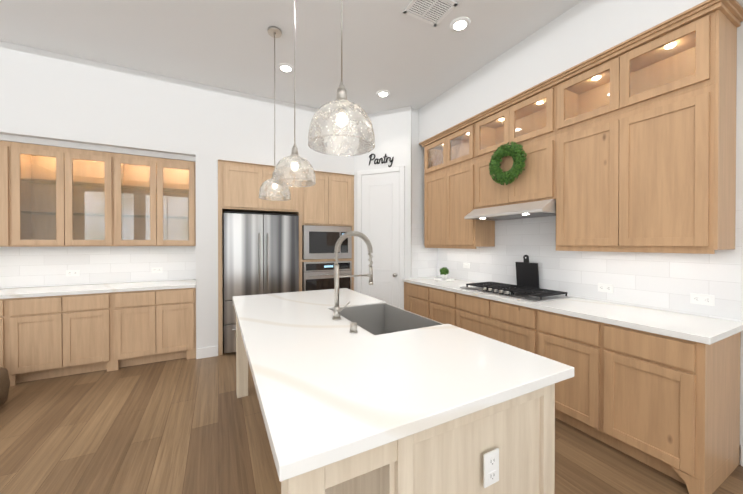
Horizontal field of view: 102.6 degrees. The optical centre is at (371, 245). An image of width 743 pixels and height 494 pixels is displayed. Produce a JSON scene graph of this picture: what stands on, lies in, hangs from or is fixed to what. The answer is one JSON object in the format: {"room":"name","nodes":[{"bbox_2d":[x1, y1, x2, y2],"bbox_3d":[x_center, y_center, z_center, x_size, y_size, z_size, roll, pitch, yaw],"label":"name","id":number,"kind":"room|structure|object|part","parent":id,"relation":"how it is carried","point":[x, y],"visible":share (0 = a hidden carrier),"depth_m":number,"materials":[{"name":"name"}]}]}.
{"room":"kitchen","nodes":[
{"label":"kitchen","id":0,"kind":"room"},
{"bbox_2d":[0,134,195,161],"bbox_3d":[-3.272,-1.072,3.169,2.420,0.058,0.035,0,0,-27],"label":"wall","id":1,"kind":"structure","parent":0,"point":[28,140],"depth_m":3.26,"materials":[{"name":"white paint"}]},
{"bbox_2d":[1,213,223,297],"bbox_3d":[-2.707,-0.297,4.117,6.970,3.380,0.120,0,0,-27],"label":"wall","id":2,"kind":"structure","parent":0,"point":[189,279],"depth_m":4.33,"materials":[{"name":"white paint"}]},
{"bbox_2d":[0,246,195,288],"bbox_3d":[-3.507,0.246,3.631,2.414,0.468,0.011,0,0,-27],"label":"backsplash","id":3,"kind":"structure","parent":2,"relation":"attached to","point":[20,267],"depth_m":3.67,"materials":[{"name":"tile"}]},
{"bbox_2d":[66,270,78,275],"bbox_3d":[-3.591,0.336,3.577,0.116,0.072,0.008,0,0,-27],"label":"outlet","id":4,"kind":"object","parent":3,"relation":"attached to","point":[72,272],"visible":1,"depth_m":3.57,"materials":[{"name":"white plastic"}]},
{"bbox_2d":[152,267,161,272],"bbox_3d":[-2.853,0.334,3.958,0.116,0.072,0.008,0,0,-27],"label":"outlet","id":5,"kind":"object","parent":3,"relation":"attached to","point":[156,270],"visible":1,"depth_m":3.96,"materials":[{"name":"white plastic"}]},
{"bbox_2d":[222,160,269,212],"bbox_3d":[-1.784,-0.771,4.152,0.544,0.608,0.620,0,0,-27],"label":"upper cabinet","id":6,"kind":"object","parent":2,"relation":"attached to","point":[242,182],"depth_m":3.88,"materials":[{"name":"brown wood"}]},
{"bbox_2d":[266,166,301,215],"bbox_3d":[-1.406,-0.773,4.348,0.544,0.608,0.620,0,0,-27],"label":"upper cabinet","id":7,"kind":"object","parent":2,"relation":"attached to","point":[293,206],"depth_m":4.15,"materials":[{"name":"brown wood"}]},
{"bbox_2d":[298,169,333,227],"bbox_3d":[-0.923,-0.684,4.598,0.444,0.788,0.620,0,0,-27],"label":"upper cabinet","id":8,"kind":"object","parent":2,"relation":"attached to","point":[327,199],"depth_m":4.34,"materials":[{"name":"brown wood"}]},
{"bbox_2d":[334,173,353,227],"bbox_3d":[-0.633,-0.685,4.748,0.444,0.788,0.620,0,0,-27],"label":"upper cabinet","id":9,"kind":"object","parent":2,"relation":"attached to","point":[343,183],"depth_m":4.52,"materials":[{"name":"brown wood"}]},
{"bbox_2d":[302,225,351,258],"bbox_3d":[-0.732,-0.043,4.589,0.740,0.485,0.518,0,0,-27],"label":"microwave","id":10,"kind":"object","parent":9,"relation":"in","point":[318,242],"visible":0.81,"depth_m":4.36,"materials":[{"name":"grey metal"}]},
{"bbox_2d":[302,261,351,290],"bbox_3d":[-0.751,0.593,4.630,0.740,0.703,0.636,0,0,-27],"label":"wall oven","id":11,"kind":"object","parent":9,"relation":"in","point":[317,275],"visible":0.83,"depth_m":4.36,"materials":[{"name":"grey metal"}]},
{"bbox_2d":[0,41,353,174],"bbox_3d":[-2.426,-1.530,3.838,4.540,0.910,0.620,0,0,-27],"label":"wall","id":12,"kind":"structure","parent":0,"point":[45,94],"depth_m":3.36,"materials":[{"name":"white paint"}]},
{"bbox_2d":[0,141,19,246],"bbox_3d":[-3.870,-0.512,3.040,0.535,1.055,0.360,0,0,-27],"label":"upper cabinet","id":13,"kind":"object","parent":12,"relation":"attached to","point":[9,151],"depth_m":2.98,"materials":[{"name":"brown wood"}]},
{"bbox_2d":[20,143,71,246],"bbox_3d":[-3.523,-0.514,3.220,0.536,1.055,0.360,0,0,-27],"label":"upper cabinet","id":14,"kind":"object","parent":12,"relation":"attached to","point":[52,196],"depth_m":3.16,"materials":[{"name":"brown wood"}]},
{"bbox_2d":[72,148,123,245],"bbox_3d":[-3.159,-0.515,3.409,0.536,1.055,0.360,0,0,-27],"label":"upper cabinet","id":15,"kind":"object","parent":12,"relation":"attached to","point":[97,176],"depth_m":3.36,"materials":[{"name":"brown wood"}]},
{"bbox_2d":[124,154,163,245],"bbox_3d":[-2.811,-0.516,3.589,0.535,1.055,0.360,0,0,-27],"label":"upper cabinet","id":16,"kind":"object","parent":12,"relation":"attached to","point":[143,175],"depth_m":3.54,"materials":[{"name":"brown wood"}]},
{"bbox_2d":[164,158,195,245],"bbox_3d":[-2.479,-0.517,3.760,0.464,1.055,0.360,0,0,-27],"label":"upper cabinet","id":17,"kind":"object","parent":12,"relation":"attached to","point":[179,175],"depth_m":3.72,"materials":[{"name":"brown wood"}]},
{"bbox_2d":[195,83,217,348],"bbox_3d":[-2.186,-0.296,3.970,0.240,3.380,0.620,0,0,-27],"label":"wall","id":18,"kind":"structure","parent":0,"point":[206,139],"depth_m":3.69,"materials":[{"name":"white paint"}]},
{"bbox_2d":[196,346,217,358],"bbox_3d":[-2.041,1.331,3.697,0.238,0.130,0.014,0,0,-27],"label":"baseboard","id":19,"kind":"structure","parent":18,"relation":"attached to","point":[207,352],"depth_m":3.69,"materials":[{"name":"white"}]},
{"bbox_2d":[0,0,582,113],"bbox_3d":[-0.864,-2.015,0.544,7.210,0.100,8.140,0,0,-27],"label":"ceiling","id":20,"kind":"structure","parent":0,"point":[398,54],"depth_m":2.88,"materials":[{"name":"white paint"}]},
{"bbox_2d":[259,26,290,200],"bbox_3d":[-0.894,-1.202,2.752,0.284,1.547,0.284,0,0,-27],"label":"pendant light","id":21,"kind":"object","parent":20,"relation":"hanging from","point":[274,32],"visible":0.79,"depth_m":2.75,"materials":[{"name":"clear glass"}]},
{"bbox_2d":[278,63,293,72],"bbox_3d":[-0.956,-1.976,3.323,0.176,0.011,0.176,0,0,-27],"label":"recessed light","id":22,"kind":"object","parent":20,"relation":"in","point":[285,68],"visible":0.96,"depth_m":3.32,"materials":[{"name":"white"}]},
{"bbox_2d":[273,0,315,186],"bbox_3d":[-0.527,-1.198,2.041,0.284,1.547,0.284,0,0,-27],"label":"pendant light","id":23,"kind":"object","parent":20,"relation":"hanging from","point":[294,160],"visible":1,"depth_m":2.04,"materials":[{"name":"clear glass"}]},
{"bbox_2d":[308,0,374,155],"bbox_3d":[-0.127,-1.193,1.268,0.284,1.547,0.284,0,0,-27],"label":"pendant light","id":24,"kind":"object","parent":20,"relation":"hanging from","point":[341,109],"visible":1,"depth_m":1.27,"materials":[{"name":"clear glass"}]},
{"bbox_2d":[377,90,389,97],"bbox_3d":[0.154,-1.979,3.897,0.176,0.011,0.176,0,0,-27],"label":"recessed light","id":25,"kind":"object","parent":20,"relation":"in","point":[383,93],"visible":1,"depth_m":3.87,"materials":[{"name":"white"}]},
{"bbox_2d":[403,0,457,25],"bbox_3d":[0.487,-1.970,2.471,0.350,0.011,0.280,0,0,-27],"label":"ceiling vent","id":26,"kind":"object","parent":20,"relation":"in","point":[434,12],"visible":1,"depth_m":2.49,"materials":[{"name":"white metal"}]},
{"bbox_2d":[450,17,469,31],"bbox_3d":[0.793,-1.972,2.663,0.176,0.011,0.176,0,0,-27],"label":"recessed light","id":27,"kind":"object","parent":20,"relation":"in","point":[459,24],"visible":1,"depth_m":2.65,"materials":[{"name":"white"}]},
{"bbox_2d":[0,344,742,493],"bbox_3d":[-0.864,1.465,0.566,7.210,0.100,8.140,0,0,-27],"label":"floor","id":28,"kind":"structure","parent":0,"point":[186,426],"depth_m":2.11,"materials":[{"name":"brown wood"}]},
{"bbox_2d":[0,299,7,369],"bbox_3d":[-3.926,0.962,3.081,0.461,0.874,0.606,0,0,-27],"label":"base cabinet","id":29,"kind":"object","parent":28,"relation":"on","point":[3,302],"depth_m":2.92,"materials":[{"name":"brown wood"}]},
{"bbox_2d":[0,279,195,298],"bbox_3d":[-3.365,0.502,3.358,2.414,0.039,0.603,0,0,-27],"label":"countertop","id":30,"kind":"structure","parent":29,"relation":"on","point":[10,293],"depth_m":3.32,"materials":[{"name":"stone"}]},
{"bbox_2d":[0,367,9,405],"bbox_3d":[-3.381,1.221,2.415,0.570,0.365,0.570,0,0,-27],"label":"pouf","id":31,"kind":"object","parent":28,"relation":"on","point":[4,383],"visible":1,"depth_m":2.54,"materials":[{"name":"brown leather"}]},
{"bbox_2d":[8,295,71,386],"bbox_3d":[-3.516,0.961,3.293,0.462,0.874,0.606,0,0,-27],"label":"base cabinet","id":32,"kind":"object","parent":28,"relation":"on","point":[46,337],"depth_m":3.03,"materials":[{"name":"brown wood"}]},
{"bbox_2d":[72,293,111,374],"bbox_3d":[-3.214,0.960,3.449,0.462,0.874,0.606,0,0,-27],"label":"base cabinet","id":33,"kind":"object","parent":28,"relation":"on","point":[91,313],"depth_m":3.22,"materials":[{"name":"brown wood"}]},
{"bbox_2d":[112,290,163,370],"bbox_3d":[-2.804,0.959,3.661,0.461,0.874,0.606,0,0,-27],"label":"base cabinet","id":34,"kind":"object","parent":28,"relation":"on","point":[137,316],"depth_m":3.40,"materials":[{"name":"brown wood"}]},
{"bbox_2d":[164,288,195,360],"bbox_3d":[-2.503,0.958,3.817,0.462,0.874,0.606,0,0,-27],"label":"base cabinet","id":35,"kind":"object","parent":28,"relation":"on","point":[179,304],"depth_m":3.59,"materials":[{"name":"brown wood"}]},
{"bbox_2d":[223,211,298,352],"bbox_3d":[-1.567,0.480,4.204,0.940,1.825,0.701,0,0,-27],"label":"refrigerator","id":36,"kind":"object","parent":28,"relation":"on","point":[260,253],"visible":0.54,"depth_m":3.90,"materials":[{"name":"grey metal"}]},
{"bbox_2d":[236,316,554,493],"bbox_3d":[-0.247,0.969,2.025,1.110,0.874,2.326,0,0,-27],"label":"kitchen island","id":37,"kind":"object","parent":28,"relation":"on","point":[448,457],"visible":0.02,"depth_m":1.05,"materials":[{"name":"brown wood"}]},
{"bbox_2d":[232,288,573,481],"bbox_3d":[-0.247,0.485,2.016,1.165,0.090,2.420,0,0,-27],"label":"island countertop","id":38,"kind":"structure","parent":37,"relation":"on","point":[329,389],"depth_m":1.14,"materials":[{"name":"stone"}]},
{"bbox_2d":[332,231,372,319],"bbox_3d":[-0.113,0.196,2.014,0.303,0.589,0.105,0,0,-27],"label":"faucet","id":39,"kind":"object","parent":38,"relation":"on","point":[337,309],"visible":0.98,"depth_m":1.98,"materials":[{"name":"silver metal"}]},
{"bbox_3d":[-0.101,0.467,1.686,0.048,0.050,0.048,0,0,-27],"label":"soap button","id":40,"kind":"part","parent":38,"relation":"part of","materials":[{"name":"silver metal"}]},
{"bbox_2d":[330,303,442,334],"bbox_3d":[0.066,0.634,2.095,0.512,0.273,0.770,0,0,-27],"label":"sink","id":41,"kind":"object","parent":38,"relation":"in","point":[379,318],"visible":0.21,"depth_m":2.42,"materials":[{"name":"silver metal"}]},
{"bbox_2d":[483,448,498,487],"bbox_3d":[0.427,0.792,1.058,0.072,0.116,0.008,0,0,-27],"label":"outlet","id":42,"kind":"object","parent":37,"relation":"attached to","point":[491,467],"visible":1,"depth_m":1.05,"materials":[{"name":"white plastic"}]},
{"bbox_2d":[404,282,423,316],"bbox_3d":[0.875,0.956,4.093,0.624,0.874,0.663,0,0,-27],"label":"base cabinet","id":43,"kind":"object","parent":28,"relation":"on","point":[413,293],"depth_m":4.01,"materials":[{"name":"brown wood"}]},
{"bbox_2d":[424,286,447,323],"bbox_3d":[1.102,0.959,3.655,0.624,0.874,0.616,0,0,-27],"label":"base cabinet","id":44,"kind":"object","parent":28,"relation":"on","point":[435,300],"depth_m":3.60,"materials":[{"name":"brown wood"}]},
{"bbox_2d":[448,291,523,349],"bbox_3d":[1.426,0.963,3.029,0.624,0.874,1.086,0,0,-27],"label":"base cabinet","id":45,"kind":"object","parent":28,"relation":"on","point":[503,322],"depth_m":2.90,"materials":[{"name":"brown wood"}]},
{"bbox_2d":[402,276,742,344],"bbox_3d":[1.406,0.504,3.059,0.639,0.039,2.983,0,0,-27],"label":"countertop","id":46,"kind":"structure","parent":45,"relation":"on","point":[702,329],"depth_m":2.08,"materials":[{"name":"stone"}]},
{"bbox_2d":[435,278,454,280],"bbox_3d":[0.993,0.471,4.054,0.270,0.012,0.270,0,0,-27],"label":"tray","id":47,"kind":"object","parent":46,"relation":"on","point":[440,279],"visible":0.81,"depth_m":4.08,"materials":[{"name":"white ceramic"}]},
{"bbox_2d":[439,267,448,279],"bbox_3d":[0.993,0.383,4.054,0.142,0.173,0.135,0,0,-27],"label":"plant","id":48,"kind":"object","parent":47,"relation":"on","point":[444,272],"visible":1,"depth_m":4.02,"materials":[{"name":"green plant"}]},
{"bbox_2d":[460,282,570,302],"bbox_3d":[1.416,0.459,3.040,0.490,0.050,0.910,0,0,-27],"label":"cooktop","id":49,"kind":"object","parent":46,"relation":"in","point":[532,294],"visible":1,"depth_m":2.87,"materials":[{"name":"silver metal"}]},
{"bbox_2d":[515,255,539,291],"bbox_3d":[1.644,0.290,3.146,0.052,0.382,0.250,0,0,-27],"label":"cutting board","id":50,"kind":"object","parent":46,"relation":"on","point":[527,273],"visible":0.92,"depth_m":3.13,"materials":[{"name":"black wood"}]},
{"bbox_2d":[524,307,583,431],"bbox_3d":[1.750,0.967,2.403,0.624,0.874,0.616,0,0,-27],"label":"base cabinet","id":51,"kind":"object","parent":28,"relation":"on","point":[557,337],"depth_m":2.29,"materials":[{"name":"brown wood"}]},
{"bbox_2d":[584,319,740,493],"bbox_3d":[1.953,0.969,2.010,0.624,0.874,0.561,0,0,-27],"label":"base cabinet","id":52,"kind":"object","parent":28,"relation":"on","point":[668,405],"depth_m":1.80,"materials":[{"name":"brown wood"}]},
{"bbox_2d":[354,106,411,291],"bbox_3d":[0.158,-0.299,4.484,0.923,3.380,0.100,0,0,23],"label":"wall","id":53,"kind":"structure","parent":0,"point":[392,128],"depth_m":4.34,"materials":[{"name":"white paint"}]},
{"bbox_2d":[357,166,404,308],"bbox_3d":[0.129,0.126,4.433,0.750,2.530,0.019,0,0,23],"label":"door frame","id":54,"kind":"structure","parent":53,"relation":"attached to","point":[401,169],"depth_m":4.34,"materials":[{"name":"white wood"}]},
{"bbox_2d":[362,172,399,307],"bbox_3d":[0.133,0.156,4.434,0.390,2.445,0.481,0,0,-27],"label":"pantry door","id":55,"kind":"structure","parent":53,"relation":"in","point":[381,211],"depth_m":4.41,"materials":[{"name":"white wood"}]},
{"bbox_2d":[369,154,393,166],"bbox_3d":[0.140,-1.260,4.419,0.398,0.232,0.017,0,0,23],"label":"sign","id":56,"kind":"object","parent":53,"relation":"attached to","point":[384,157],"visible":1,"depth_m":4.41,"materials":[{"name":"black metal"}]},
{"bbox_2d":[412,108,436,277],"bbox_3d":[0.737,-0.299,4.446,0.550,3.380,0.100,0,0,-27],"label":"wall","id":57,"kind":"structure","parent":0,"point":[417,183],"depth_m":4.35,"materials":[{"name":"white paint"}]},
{"bbox_2d":[412,224,436,277],"bbox_3d":[0.762,0.083,4.402,0.542,0.784,0.004,0,0,-27],"label":"backsplash","id":58,"kind":"structure","parent":57,"relation":"attached to","point":[424,261],"depth_m":4.39,"materials":[{"name":"tile"}]},
{"bbox_2d":[419,0,742,144],"bbox_3d":[2.370,-1.713,1.498,0.350,0.515,6.620,0,0,-27],"label":"wall","id":59,"kind":"structure","parent":0,"point":[581,31],"depth_m":2.64,"materials":[{"name":"white paint"}]},
{"bbox_2d":[438,21,742,464],"bbox_3d":[2.284,-0.285,2.184,0.120,3.380,8.140,0,0,-27],"label":"wall","id":60,"kind":"structure","parent":0,"point":[739,140],"depth_m":1.90,"materials":[{"name":"white paint"}]},
{"bbox_2d":[424,168,442,247],"bbox_3d":[1.024,-0.505,4.104,0.346,1.035,0.529,0,0,-27],"label":"upper cabinet","id":61,"kind":"object","parent":60,"relation":"attached to","point":[433,180],"depth_m":4.08,"materials":[{"name":"brown wood"}]},
{"bbox_2d":[443,156,494,247],"bbox_3d":[1.213,-0.502,3.739,0.346,1.035,0.529,0,0,-27],"label":"upper cabinet","id":62,"kind":"object","parent":60,"relation":"attached to","point":[459,177],"depth_m":3.60,"materials":[{"name":"brown wood"}]},
{"bbox_2d":[475,144,502,208],"bbox_3d":[1.453,-0.714,3.272,0.346,0.605,0.519,0,0,-27],"label":"upper cabinet","id":63,"kind":"object","parent":60,"relation":"attached to","point":[488,193],"depth_m":3.28,"materials":[{"name":"brown wood"}]},
{"bbox_2d":[489,141,526,184],"bbox_3d":[1.341,-0.812,2.966,0.102,0.427,0.429,0,0,-27],"label":"wreath","id":64,"kind":"object","parent":63,"relation":"hanging from","point":[513,150],"visible":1,"depth_m":2.92,"materials":[{"name":"green plant"}]},
{"bbox_2d":[464,199,555,220],"bbox_3d":[1.475,-0.346,3.060,0.504,0.124,0.906,0,0,-27],"label":"range hood","id":65,"kind":"object","parent":63,"relation":"attached to","point":[543,208],"visible":0.85,"depth_m":2.88,"materials":[{"name":"silver metal"}]},
{"bbox_2d":[503,128,554,205],"bbox_3d":[1.638,-0.712,2.916,0.346,0.605,0.519,0,0,-27],"label":"upper cabinet","id":66,"kind":"object","parent":60,"relation":"attached to","point":[536,182],"depth_m":2.78,"materials":[{"name":"brown wood"}]},
{"bbox_2d":[555,108,606,251],"bbox_3d":[1.878,-0.494,2.452,0.346,1.035,0.529,0,0,-27],"label":"upper cabinet","id":67,"kind":"object","parent":60,"relation":"attached to","point":[580,145],"depth_m":2.41,"materials":[{"name":"brown wood"}]},
{"bbox_2d":[437,199,741,321],"bbox_3d":[1.683,0.090,3.214,0.002,0.784,2.958,0,0,-27],"label":"backsplash","id":68,"kind":"structure","parent":60,"relation":"attached to","point":[666,281],"depth_m":2.53,"materials":[{"name":"tile"}]},
{"bbox_2d":[463,263,469,268],"bbox_3d":[1.274,0.274,3.995,0.009,0.072,0.116,0,0,-27],"label":"outlet","id":69,"kind":"object","parent":68,"relation":"attached to","point":[466,265],"visible":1,"depth_m":3.99,"materials":[{"name":"white plastic"}]},
{"bbox_2d":[598,283,613,292],"bbox_3d":[2.015,0.369,2.562,0.008,0.072,0.116,0,0,-27],"label":"electrical outlet","id":70,"kind":"object","parent":68,"relation":"attached to","point":[608,288],"visible":1,"depth_m":2.55,"materials":[{"name":"white plastic"}]},
{"bbox_2d":[690,293,714,305],"bbox_3d":[2.280,0.374,2.051,0.008,0.072,0.116,0,0,-27],"label":"electrical outlet","id":71,"kind":"object","parent":68,"relation":"attached to","point":[702,299],"visible":1,"depth_m":2.05,"materials":[{"name":"white plastic"}]},
{"bbox_2d":[607,72,735,251],"bbox_3d":[2.067,-0.492,2.087,0.346,1.035,0.529,0,0,-27],"label":"upper cabinet","id":72,"kind":"object","parent":60,"relation":"attached to","point":[629,145],"depth_m":1.93,"materials":[{"name":"brown wood"}]},
{"bbox_2d":[741,445,742,465],"bbox_3d":[3.195,1.352,0.287,0.014,0.130,3.635,0,0,-27],"label":"baseboard","id":73,"kind":"structure","parent":60,"relation":"attached to","point":[741,455],"depth_m":1.89,"materials":[{"name":"white"}]}
]}

